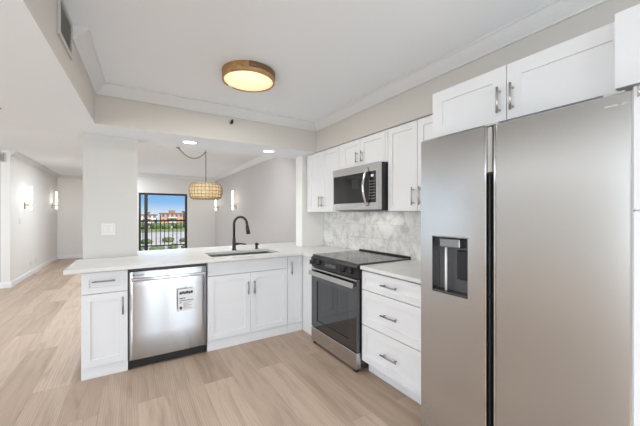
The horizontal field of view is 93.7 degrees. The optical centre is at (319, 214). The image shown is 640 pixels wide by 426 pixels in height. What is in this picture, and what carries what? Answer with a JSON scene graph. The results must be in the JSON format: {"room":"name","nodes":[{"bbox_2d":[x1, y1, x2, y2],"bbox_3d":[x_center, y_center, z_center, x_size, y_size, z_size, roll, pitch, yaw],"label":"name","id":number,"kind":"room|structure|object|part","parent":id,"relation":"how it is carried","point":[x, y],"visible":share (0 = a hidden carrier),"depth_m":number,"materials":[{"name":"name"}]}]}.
{"room":"kitchen","nodes":[
{"label":"kitchen","id":0,"kind":"room"},
{"bbox_2d":[0,150,0,282],"bbox_3d":[-6.973,0.092,4.789,2.690,2.520,0.120,0,0,-32],"label":"wall","id":1,"kind":"structure","parent":0,"point":[0,150],"depth_m":5.45,"materials":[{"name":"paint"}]},
{"bbox_2d":[0,152,5,161],"bbox_3d":[-5.955,-1.036,5.349,0.510,0.175,0.010,0,0,-32],"label":"air vent","id":2,"kind":"object","parent":1,"relation":"in","point":[2,154],"visible":1,"depth_m":5.46,"materials":[{"name":"grey metal"}]},
{"bbox_2d":[1,150,56,282],"bbox_3d":[-6.869,0.092,7.272,0.120,2.520,4.220,0,0,-32],"label":"wall","id":3,"kind":"structure","parent":0,"point":[36,235],"depth_m":6.20,"materials":[{"name":"beige paint"}]},
{"bbox_2d":[24,186,32,209],"bbox_3d":[-6.106,-0.333,6.287,0.128,0.490,0.062,0,0,-32],"label":"wall sconce","id":4,"kind":"object","parent":3,"relation":"attached to","point":[30,187],"visible":1,"depth_m":6.28,"materials":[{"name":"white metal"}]},
{"bbox_2d":[0,254,82,288],"bbox_3d":[-6.793,1.299,6.837,2.338,0.105,5.751,0,0,2],"label":"baseboard","id":5,"kind":"structure","parent":3,"relation":"attached to","point":[12,283],"depth_m":6.78,"materials":[{"name":"white paint"}]},
{"bbox_2d":[10,151,82,178],"bbox_3d":[-6.210,-1.124,7.614,1.360,0.088,4.100,0,0,-32],"label":"trim","id":6,"kind":"structure","parent":3,"relation":"attached to","point":[15,154],"depth_m":7.00,"materials":[{"name":"paint"}]},
{"bbox_2d":[52,192,57,208],"bbox_3d":[-7.431,-0.383,8.407,0.128,0.490,0.062,0,0,-32],"label":"wall sconce","id":7,"kind":"object","parent":3,"relation":"attached to","point":[56,193],"visible":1,"depth_m":8.41,"materials":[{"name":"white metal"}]},
{"bbox_2d":[57,178,82,255],"bbox_3d":[-7.274,0.092,9.437,1.490,2.520,0.120,0,0,-32],"label":"wall","id":8,"kind":"structure","parent":0,"point":[70,191],"depth_m":9.14,"materials":[{"name":"beige paint"}]},
{"bbox_2d":[83,133,136,344],"bbox_3d":[-2.142,0.284,3.084,0.452,2.135,0.145,0,0,-32],"label":"wall column","id":9,"kind":"structure","parent":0,"point":[109,162],"depth_m":3.02,"materials":[{"name":"paint"}]},
{"bbox_2d":[102,223,115,234],"bbox_3d":[-2.119,0.152,3.007,0.115,0.115,0.009,0,0,-32],"label":"light switch","id":10,"kind":"object","parent":9,"relation":"attached to","point":[107,228],"visible":1,"depth_m":3.01,"materials":[{"name":"white plastic"}]},
{"bbox_2d":[0,127,260,176],"bbox_3d":[-5.250,-1.198,6.003,7.100,0.060,8.089,0,0,-32],"label":"ceiling","id":11,"kind":"structure","parent":0,"point":[62,154],"depth_m":5.99,"materials":[{"name":"paint"}]},
{"bbox_2d":[176,147,221,199],"bbox_3d":[-2.157,-0.719,5.511,0.705,0.898,0.587,0,0,2],"label":"pendant lamp","id":12,"kind":"object","parent":11,"relation":"hanging from","point":[205,190],"visible":1,"depth_m":5.29,"materials":[{"name":"wicker"}]},
{"bbox_3d":[-2.292,-0.871,5.388,0.477,0.585,0.020,0,0,-32],"label":"cord","id":13,"kind":"part","parent":12,"relation":"part of","materials":[{"name":"fabric"}]},
{"bbox_3d":[-2.098,-0.418,5.509,0.570,0.290,0.570,0,0,-32],"label":"lamp shade","id":14,"kind":"part","parent":12,"relation":"part of","materials":[{"name":"wicker"}]},
{"bbox_2d":[137,176,215,250],"bbox_3d":[-4.604,0.092,9.007,2.820,2.520,0.120,0,0,-32],"label":"wall","id":15,"kind":"structure","parent":0,"point":[201,214],"depth_m":9.32,"materials":[{"name":"paint"}]},
{"bbox_2d":[139,193,186,250],"bbox_3d":[-4.673,0.368,8.970,1.281,1.964,0.070,0,0,-32],"label":"window","id":16,"kind":"structure","parent":15,"relation":"in","point":[140,194],"depth_m":8.70,"materials":[{"name":"black metal"}]},
{"bbox_2d":[0,258,420,425],"bbox_3d":[-3.645,1.382,3.551,7.220,0.060,13.950,0,0,-32],"label":"floor","id":17,"kind":"structure","parent":0,"point":[288,379],"depth_m":2.38,"materials":[{"name":"brown wood"}]},
{"bbox_2d":[81,269,128,380],"bbox_3d":[-1.939,0.910,2.738,0.318,0.881,0.638,0,0,-32],"label":"base cabinet","id":18,"kind":"object","parent":17,"relation":"on","point":[105,294],"visible":0.95,"depth_m":2.50,"materials":[{"name":"white paint"}]},
{"bbox_3d":[-1.786,0.554,2.480,0.155,0.012,0.038,0,0,-32],"label":"handle","id":19,"kind":"part","parent":18,"relation":"part of","materials":[{"name":"grey metal"}]},
{"bbox_3d":[-1.795,0.567,2.508,0.314,0.175,0.020,0,0,-32],"label":"drawer","id":20,"kind":"part","parent":18,"relation":"part of","materials":[{"name":"white paint"}]},
{"bbox_3d":[-1.795,0.957,2.508,0.314,0.594,0.020,0,0,-32],"label":"door","id":21,"kind":"part","parent":18,"relation":"part of","materials":[{"name":"white paint"}]},
{"bbox_3d":[-1.675,0.774,2.549,0.012,0.150,0.038,0,0,-32],"label":"handle","id":22,"kind":"part","parent":18,"relation":"part of","materials":[{"name":"grey metal"}]},
{"bbox_2d":[63,242,353,274],"bbox_3d":[-1.061,0.453,3.420,2.731,0.030,1.412,0,0,-32],"label":"countertop","id":23,"kind":"structure","parent":18,"relation":"on","point":[183,256],"depth_m":3.09,"materials":[{"name":"white stone"}]},
{"bbox_2d":[232,216,250,249],"bbox_3d":[-0.946,0.229,3.639,0.242,0.417,0.097,0,0,13],"label":"faucet","id":24,"kind":"object","parent":23,"relation":"on","point":[234,243],"visible":1,"depth_m":3.62,"materials":[{"name":"black metal"}]},
{"bbox_3d":[-0.958,0.154,3.619,0.203,0.268,0.030,0,0,14],"label":"spout","id":25,"kind":"part","parent":24,"relation":"part of","materials":[{"name":"black metal"}]},
{"bbox_2d":[209,251,273,275],"bbox_3d":[-0.883,0.580,3.417,0.820,0.225,0.469,0,0,-32],"label":"sink","id":26,"kind":"object","parent":23,"relation":"in","point":[261,252],"visible":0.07,"depth_m":3.60,"materials":[{"name":"silver metal"}]},
{"bbox_2d":[129,263,205,368],"bbox_3d":[-1.521,0.909,2.987,0.642,0.862,0.658,0,0,-32],"label":"dishwasher","id":27,"kind":"object","parent":17,"relation":"on","point":[158,332],"visible":0.97,"depth_m":2.72,"materials":[{"name":"grey metal"}]},
{"bbox_3d":[-1.388,1.308,2.774,0.640,0.063,0.016,0,0,-32],"label":"kick plate","id":28,"kind":"part","parent":27,"relation":"part of","materials":[{"name":"black plastic"}]},
{"bbox_3d":[-1.363,0.570,2.733,0.604,0.026,0.060,0,0,-32],"label":"handle","id":29,"kind":"part","parent":27,"relation":"part of","materials":[{"name":"silver metal"}]},
{"bbox_2d":[178,274,194,310],"bbox_3d":[-1.236,0.721,2.775,0.142,0.338,0.003,0,0,-32],"label":"tag","id":30,"kind":"object","parent":27,"relation":"hanging from","point":[186,297],"visible":1,"depth_m":2.77,"materials":[{"name":"white paper"}]},
{"bbox_2d":[179,290,192,309],"bbox_3d":[-1.235,0.793,2.775,0.118,0.164,0.001,0,0,-32],"label":"print","id":31,"kind":"object","parent":30,"relation":"attached to","point":[185,296],"depth_m":2.77,"materials":[{"name":"grey paper"}]},
{"bbox_2d":[206,256,286,351],"bbox_3d":[-0.883,0.910,3.398,0.861,0.881,0.638,0,0,-32],"label":"base cabinet","id":32,"kind":"object","parent":17,"relation":"on","point":[242,307],"visible":0.91,"depth_m":3.13,"materials":[{"name":"white paint"}]},
{"bbox_3d":[-0.921,0.932,3.055,0.428,0.634,0.020,0,0,-32],"label":"door","id":33,"kind":"part","parent":32,"relation":"part of","materials":[{"name":"white paint"}]},
{"bbox_3d":[-0.739,0.545,3.169,0.858,0.130,0.020,0,0,-32],"label":"false drawer","id":34,"kind":"part","parent":32,"relation":"part of","materials":[{"name":"white paint"}]},
{"bbox_3d":[-0.556,0.932,3.283,0.428,0.634,0.020,0,0,-32],"label":"door","id":35,"kind":"part","parent":32,"relation":"part of","materials":[{"name":"white paint"}]},
{"bbox_2d":[287,255,312,334],"bbox_3d":[-0.355,0.910,3.574,0.214,0.881,0.900,0,0,-32],"label":"base cabinet","id":36,"kind":"object","parent":17,"relation":"on","point":[299,280],"visible":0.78,"depth_m":3.44,"materials":[{"name":"white paint"}]},
{"bbox_3d":[-0.291,0.863,3.449,0.189,0.766,0.020,0,0,-32],"label":"door","id":37,"kind":"part","parent":36,"relation":"part of","materials":[{"name":"white paint"}]},
{"bbox_3d":[-0.118,0.857,3.380,0.018,0.775,0.320,0,0,-32],"label":"filler panel","id":38,"kind":"part","parent":36,"relation":"part of","materials":[{"name":"white paint"}]},
{"bbox_2d":[309,249,410,371],"bbox_3d":[0.371,0.879,3.020,0.711,0.944,0.764,0,0,-32],"label":"range","id":39,"kind":"object","parent":17,"relation":"on","point":[336,326],"visible":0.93,"depth_m":2.79,"materials":[{"name":"grey metal"}]},
{"bbox_3d":[0.090,0.607,2.844,0.046,0.046,0.728,0,0,-32],"label":"handle","id":40,"kind":"part","parent":39,"relation":"part of","materials":[{"name":"silver metal"}]},
{"bbox_3d":[0.109,0.568,2.856,0.002,0.017,0.750,0,0,-32],"label":"door trim","id":41,"kind":"part","parent":39,"relation":"part of","materials":[{"name":"silver metal"}]},
{"bbox_3d":[0.128,1.253,2.868,0.051,0.138,0.752,0,0,-32],"label":"drawer","id":42,"kind":"part","parent":39,"relation":"part of","materials":[{"name":"silver metal"}]},
{"bbox_3d":[0.128,0.494,2.868,0.054,0.115,0.756,0,0,-32],"label":"control panel","id":43,"kind":"part","parent":39,"relation":"part of","materials":[{"name":"black plastic"}]},
{"bbox_3d":[0.130,0.868,2.869,0.047,0.616,0.752,0,0,-32],"label":"oven door","id":44,"kind":"part","parent":39,"relation":"part of","materials":[{"name":"black glass"}]},
{"bbox_2d":[313,250,408,264],"bbox_3d":[0.392,0.429,3.033,0.624,0.014,0.764,0,0,-32],"label":"cooktop","id":45,"kind":"object","parent":39,"relation":"in","point":[356,257],"depth_m":2.92,"materials":[{"name":"grey glass"}]},
{"bbox_3d":[0.665,0.430,3.204,0.017,0.044,0.756,0,0,-32],"label":"trim","id":46,"kind":"part","parent":39,"relation":"part of","materials":[{"name":"black plastic"}]},
{"bbox_2d":[362,270,420,404],"bbox_3d":[0.798,0.910,2.388,0.656,0.881,0.746,0,0,-32],"label":"base cabinet","id":47,"kind":"object","parent":17,"relation":"on","point":[391,306],"visible":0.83,"depth_m":2.25,"materials":[{"name":"white paint"}]},
{"bbox_3d":[0.517,1.089,2.256,0.038,0.012,0.160,0,0,-32],"label":"handle","id":48,"kind":"part","parent":47,"relation":"part of","materials":[{"name":"grey metal"}]},
{"bbox_3d":[0.517,0.785,2.256,0.038,0.012,0.160,0,0,-32],"label":"handle","id":49,"kind":"part","parent":47,"relation":"part of","materials":[{"name":"grey metal"}]},
{"bbox_3d":[0.517,0.552,2.256,0.038,0.012,0.160,0,0,-32],"label":"handle","id":50,"kind":"part","parent":47,"relation":"part of","materials":[{"name":"grey metal"}]},
{"bbox_2d":[360,260,420,283],"bbox_3d":[0.806,0.453,2.394,0.636,0.030,0.748,0,0,-32],"label":"countertop","id":51,"kind":"structure","parent":47,"relation":"on","point":[409,270],"depth_m":2.39,"materials":[{"name":"white stone"}]},
{"bbox_3d":[0.561,1.088,2.240,0.020,0.303,0.742,0,0,-32],"label":"drawer","id":52,"kind":"part","parent":47,"relation":"part of","materials":[{"name":"white paint"}]},
{"bbox_3d":[0.561,0.785,2.240,0.020,0.291,0.742,0,0,-32],"label":"drawer","id":53,"kind":"part","parent":47,"relation":"part of","materials":[{"name":"white paint"}]},
{"bbox_3d":[0.561,0.557,2.240,0.020,0.154,0.742,0,0,-32],"label":"drawer","id":54,"kind":"part","parent":47,"relation":"part of","materials":[{"name":"white paint"}]},
{"bbox_2d":[421,90,634,425],"bbox_3d":[1.170,0.453,1.632,0.751,1.796,0.906,0,0,-32],"label":"refrigerator","id":55,"kind":"object","parent":17,"relation":"on","point":[527,222],"visible":0.95,"depth_m":1.31,"materials":[{"name":"grey metal"}]},
{"bbox_3d":[0.712,0.127,1.657,0.001,0.006,0.226,0,0,-32],"label":"dispenser trim","id":56,"kind":"part","parent":55,"relation":"part of","materials":[{"name":"grey"}]},
{"bbox_3d":[0.748,0.433,1.676,0.080,1.737,0.384,0,0,-32],"label":"freezer door","id":57,"kind":"part","parent":55,"relation":"part of","materials":[{"name":"silver metal"}]},
{"bbox_3d":[0.741,0.161,1.680,0.056,0.051,0.125,0,0,-32],"label":"dispenser spout","id":58,"kind":"part","parent":55,"relation":"part of","materials":[{"name":"grey metal"}]},
{"bbox_3d":[0.852,0.433,1.508,0.073,1.737,0.009,0,0,-32],"label":"edge trim","id":59,"kind":"part","parent":55,"relation":"part of","materials":[{"name":"silver metal"}]},
{"bbox_3d":[0.876,0.433,1.470,0.073,1.737,0.008,0,0,-32],"label":"edge trim","id":60,"kind":"part","parent":55,"relation":"part of","materials":[{"name":"silver metal"}]},
{"bbox_3d":[1.003,0.433,1.269,0.080,1.737,0.466,0,0,-32],"label":"fridge door","id":61,"kind":"part","parent":55,"relation":"part of","materials":[{"name":"silver metal"}]},
{"bbox_3d":[1.124,0.434,1.069,0.066,1.735,0.001,0,0,-32],"label":"trim","id":62,"kind":"part","parent":55,"relation":"part of","materials":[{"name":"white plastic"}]},
{"bbox_2d":[633,84,639,425],"bbox_3d":[1.570,0.451,0.998,0.821,1.799,0.591,0,0,-32],"label":"pantry cabinet","id":63,"kind":"object","parent":17,"relation":"on","point":[636,90],"visible":1,"depth_m":1.04,"materials":[{"name":"white paint"}]},
{"bbox_3d":[1.262,-0.231,0.807,0.020,0.431,0.589,0,0,-32],"label":"door","id":64,"kind":"part","parent":63,"relation":"part of","materials":[{"name":"white paint"}]},
{"bbox_3d":[1.262,0.615,0.807,0.020,1.249,0.589,0,0,-32],"label":"door","id":65,"kind":"part","parent":63,"relation":"part of","materials":[{"name":"white paint"}]},
{"bbox_2d":[63,0,552,121],"bbox_3d":[0.031,-1.163,1.415,2.501,0.060,4.230,0,0,-32],"label":"ceiling","id":66,"kind":"structure","parent":0,"point":[324,56],"depth_m":1.95,"materials":[{"name":"paint"}]},
{"bbox_2d":[222,60,274,91],"bbox_3d":[-0.570,-1.097,2.411,0.416,0.072,0.416,0,0,-32],"label":"flush ceiling light","id":67,"kind":"object","parent":66,"relation":"attached to","point":[242,75],"visible":1,"depth_m":2.33,"materials":[{"name":"brown wood"}]},
{"bbox_2d":[224,71,272,90],"bbox_3d":[-0.573,-1.070,2.412,0.383,0.006,0.383,0,0,-32],"label":"diffuser","id":68,"kind":"object","parent":67,"relation":"attached to","point":[239,80],"depth_m":2.40,"materials":[{"name":"beige plastic"}]},
{"bbox_2d":[73,0,608,131],"bbox_3d":[0.064,-1.089,1.471,2.286,0.088,4.069,0,0,-32],"label":"trim","id":69,"kind":"structure","parent":66,"relation":"attached to","point":[554,12],"depth_m":2.31,"materials":[{"name":"paint"}]},
{"bbox_2d":[296,156,323,246],"bbox_3d":[-0.137,0.284,4.189,0.354,2.135,0.174,0,0,-32],"label":"wall","id":70,"kind":"structure","parent":0,"point":[309,225],"depth_m":4.08,"materials":[{"name":"paint"}]},
{"bbox_2d":[216,157,420,260],"bbox_3d":[-0.168,0.042,4.676,0.130,2.620,12.170,0,0,-32],"label":"wall","id":71,"kind":"structure","parent":0,"point":[265,191],"depth_m":5.35,"materials":[{"name":"beige paint"}]},
{"bbox_2d":[137,156,272,180],"bbox_3d":[-2.879,-1.124,6.371,2.690,0.088,6.180,0,0,-32],"label":"trim","id":72,"kind":"structure","parent":71,"relation":"attached to","point":[260,159],"depth_m":8.61,"materials":[{"name":"paint"}]},
{"bbox_2d":[231,191,236,209],"bbox_3d":[-2.218,-0.353,7.728,0.128,0.490,0.062,0,0,-32],"label":"wall sconce","id":73,"kind":"object","parent":71,"relation":"attached to","point":[232,205],"visible":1,"depth_m":7.70,"materials":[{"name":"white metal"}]},
{"bbox_2d":[307,146,358,211],"bbox_3d":[0.127,-0.400,3.766,0.332,0.749,0.726,0,0,-32],"label":"upper cabinet","id":74,"kind":"object","parent":71,"relation":"attached to","point":[321,166],"visible":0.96,"depth_m":3.68,"materials":[{"name":"white paint"}]},
{"bbox_3d":[-0.052,-0.399,3.831,0.020,0.744,0.318,0,0,-32],"label":"door","id":75,"kind":"part","parent":74,"relation":"part of","materials":[{"name":"white paint"}]},
{"bbox_3d":[0.127,-0.399,3.545,0.020,0.744,0.348,0,0,-32],"label":"door","id":76,"kind":"part","parent":74,"relation":"part of","materials":[{"name":"white paint"}]},
{"bbox_2d":[339,129,387,169],"bbox_3d":[0.524,-0.629,3.133,0.332,0.291,0.760,0,0,-32],"label":"upper cabinet","id":77,"kind":"object","parent":71,"relation":"attached to","point":[372,148],"visible":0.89,"depth_m":3.01,"materials":[{"name":"white paint"}]},
{"bbox_3d":[0.336,-0.628,3.211,0.020,0.286,0.308,0,0,-32],"label":"door","id":78,"kind":"part","parent":77,"relation":"part of","materials":[{"name":"white paint"}]},
{"bbox_2d":[333,161,387,210],"bbox_3d":[0.472,-0.258,3.096,0.458,0.439,0.728,0,0,-32],"label":"microwave","id":79,"kind":"object","parent":77,"relation":"attached to","point":[364,187],"visible":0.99,"depth_m":2.91,"materials":[{"name":"grey metal"}]},
{"bbox_3d":[0.422,-0.258,2.815,0.074,0.373,0.025,0,0,-32],"label":"handle","id":80,"kind":"part","parent":79,"relation":"part of","materials":[{"name":"silver metal"}]},
{"bbox_3d":[0.476,-0.254,2.802,0.008,0.291,0.148,0,0,-32],"label":"control panel","id":81,"kind":"part","parent":79,"relation":"part of","materials":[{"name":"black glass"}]},
{"bbox_3d":[0.514,-0.628,2.925,0.020,0.286,0.358,0,0,-32],"label":"door","id":82,"kind":"part","parent":77,"relation":"part of","materials":[{"name":"white paint"}]},
{"bbox_2d":[388,115,432,210],"bbox_3d":[0.909,-0.400,2.516,0.332,0.749,0.686,0,0,-32],"label":"upper cabinet","id":83,"kind":"object","parent":71,"relation":"attached to","point":[404,141],"visible":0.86,"depth_m":2.56,"materials":[{"name":"white paint"}]},
{"bbox_3d":[0.716,-0.399,2.602,0.020,0.744,0.332,0,0,-32],"label":"door","id":84,"kind":"part","parent":83,"relation":"part of","materials":[{"name":"white paint"}]},
{"bbox_3d":[0.802,-0.148,2.410,0.038,0.150,0.012,0,0,-32],"label":"handle","id":85,"kind":"part","parent":83,"relation":"part of","materials":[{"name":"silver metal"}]},
{"bbox_3d":[0.898,-0.399,2.311,0.020,0.744,0.346,0,0,-32],"label":"door","id":86,"kind":"part","parent":83,"relation":"part of","materials":[{"name":"white paint"}]},
{"bbox_2d":[433,4,639,138],"bbox_3d":[1.376,-0.629,1.435,0.688,0.290,1.538,0,0,-32],"label":"upper cabinet","id":87,"kind":"object","parent":71,"relation":"attached to","point":[604,60],"visible":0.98,"depth_m":1.39,"materials":[{"name":"white paint"}]},
{"bbox_3d":[0.851,-0.629,1.747,0.020,0.285,0.449,0,0,-32],"label":"door","id":88,"kind":"part","parent":87,"relation":"part of","materials":[{"name":"white paint"}]},
{"bbox_3d":[0.930,-0.593,1.567,0.038,0.135,0.012,0,0,-32],"label":"handle","id":89,"kind":"part","parent":87,"relation":"part of","materials":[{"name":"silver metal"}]},
{"bbox_3d":[0.964,-0.593,1.513,0.038,0.135,0.012,0,0,-32],"label":"handle","id":90,"kind":"part","parent":87,"relation":"part of","materials":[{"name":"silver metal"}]},
{"bbox_3d":[1.098,-0.629,1.353,0.020,0.285,0.473,0,0,-32],"label":"door","id":91,"kind":"part","parent":87,"relation":"part of","materials":[{"name":"white paint"}]},
{"bbox_3d":[1.340,-0.629,0.895,0.054,0.290,0.661,0,0,-32],"label":"filler panel","id":92,"kind":"part","parent":87,"relation":"part of","materials":[{"name":"white paint"}]},
{"bbox_2d":[0,0,639,158],"bbox_3d":[-1.550,-1.026,0.090,7.100,0.484,5.860,0,0,-32],"label":"soffit","id":93,"kind":"structure","parent":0,"point":[42,89],"depth_m":2.38,"materials":[{"name":"paint"}]},
{"bbox_2d":[57,0,72,59],"bbox_3d":[-1.394,-1.017,1.644,0.010,0.214,0.300,0,0,-30],"label":"ceiling vent","id":94,"kind":"object","parent":93,"relation":"in","point":[64,23],"visible":1,"depth_m":1.63,"materials":[{"name":"grey metal"}]},
{"bbox_2d":[181,140,197,143],"bbox_3d":[-1.416,-0.780,3.264,0.170,0.008,0.170,0,0,-32],"label":"recessed light","id":95,"kind":"object","parent":93,"relation":"in","point":[182,141],"visible":1,"depth_m":3.26,"materials":[{"name":"white plastic"}]},
{"bbox_2d":[262,150,274,152],"bbox_3d":[-0.638,-0.780,3.727,0.170,0.008,0.170,0,0,-32],"label":"recessed light","id":96,"kind":"object","parent":93,"relation":"in","point":[266,151],"visible":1,"depth_m":3.74,"materials":[{"name":"white plastic"}]},
{"label":"outside","id":97,"kind":"structure","parent":0,"visible":0},
{"bbox_2d":[141,232,183,250],"bbox_3d":[-44.789,10.602,123.044,450.000,0.500,130.000,0,0,-32],"label":"ground","id":98,"kind":"structure","parent":97,"point":[155,235],"depth_m":132.48,"materials":[{"name":"grey concrete"}]},
{"bbox_2d":[149,246,164,249],"bbox_3d":[-45.433,9.529,83.750,4.191,1.635,4.153,0,0,-32],"label":"shrub","id":99,"kind":"object","parent":98,"relation":"on","point":[152,247],"visible":0.6,"depth_m":82.53,"materials":[{"name":"green plant"}]},
{"bbox_2d":[162,237,173,241],"bbox_3d":[-56.209,9.413,111.082,4.147,1.867,4.277,0,0,-32],"label":"shrub","id":100,"kind":"object","parent":98,"relation":"on","point":[166,238],"visible":0.77,"depth_m":109.80,"materials":[{"name":"green plant"}]},
{"bbox_2d":[167,245,178,248],"bbox_3d":[-44.277,9.633,90.303,3.253,1.428,3.262,0,0,-32],"label":"shrub","id":101,"kind":"object","parent":98,"relation":"on","point":[172,246],"visible":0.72,"depth_m":89.26,"materials":[{"name":"green plant"}]},
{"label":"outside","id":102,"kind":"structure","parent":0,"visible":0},
{"bbox_2d":[141,222,183,232],"bbox_3d":[-119.082,10.602,288.946,700.000,0.500,229.900,0,0,-32],"label":"lawn","id":103,"kind":"structure","parent":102,"point":[149,229],"depth_m":188.89,"materials":[{"name":"green plant"}]},
{"bbox_2d":[141,212,157,227],"bbox_3d":[-135.782,4.247,235.505,14.200,12.190,16.000,0,0,-32],"label":"apartment building","id":104,"kind":"structure","parent":103,"relation":"on","point":[150,216],"depth_m":231.04,"materials":[{"name":"paint"}]},
{"bbox_2d":[149,223,159,228],"bbox_3d":[-116.532,8.245,211.422,6.988,4.204,7.611,0,0,-32],"label":"shrub","id":105,"kind":"object","parent":103,"relation":"on","point":[154,225],"visible":0.94,"depth_m":209.26,"materials":[{"name":"green plant"}]},
{"bbox_2d":[161,223,170,228],"bbox_3d":[-108.797,8.310,211.625,7.411,4.074,7.235,0,0,-32],"label":"shrub","id":106,"kind":"object","parent":103,"relation":"on","point":[166,224],"visible":0.76,"depth_m":209.65,"materials":[{"name":"green plant"}]},
{"bbox_2d":[159,210,183,227],"bbox_3d":[-115.853,3.747,233.817,16.200,13.190,16.000,0,0,-32],"label":"apartment building","id":107,"kind":"structure","parent":103,"relation":"on","point":[171,215],"depth_m":228.12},
{"bbox_2d":[173,222,182,227],"bbox_3d":[-103.458,8.193,218.317,7.200,4.308,8.602,0,0,-32],"label":"shrub","id":108,"kind":"object","parent":103,"relation":"on","point":[175,225],"visible":0.88,"depth_m":215.88,"materials":[{"name":"green plant"}]},
{"bbox_3d":[-4.710,1.462,9.950,8.000,0.180,1.570,0,0,-32],"label":"floor","id":109,"kind":"structure","parent":0,"visible":0},
{"bbox_2d":[141,220,184,246],"bbox_3d":[-4.114,0.786,10.835,5.250,1.170,0.060,0,0,-32],"label":"balcony railing","id":110,"kind":"object","parent":109,"relation":"on","point":[151,221],"visible":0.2,"depth_m":10.12,"materials":[{"name":"black metal"}]},
{"bbox_3d":[-4.114,0.227,10.835,5.250,0.050,0.060,0,0,-32],"label":"rail","id":111,"kind":"part","parent":110,"relation":"part of","materials":[{"name":"black metal"}]},
{"bbox_3d":[-4.114,1.054,10.835,5.250,0.035,0.030,0,0,-32],"label":"rail","id":112,"kind":"part","parent":110,"relation":"part of","materials":[{"name":"black metal"}]}
]}

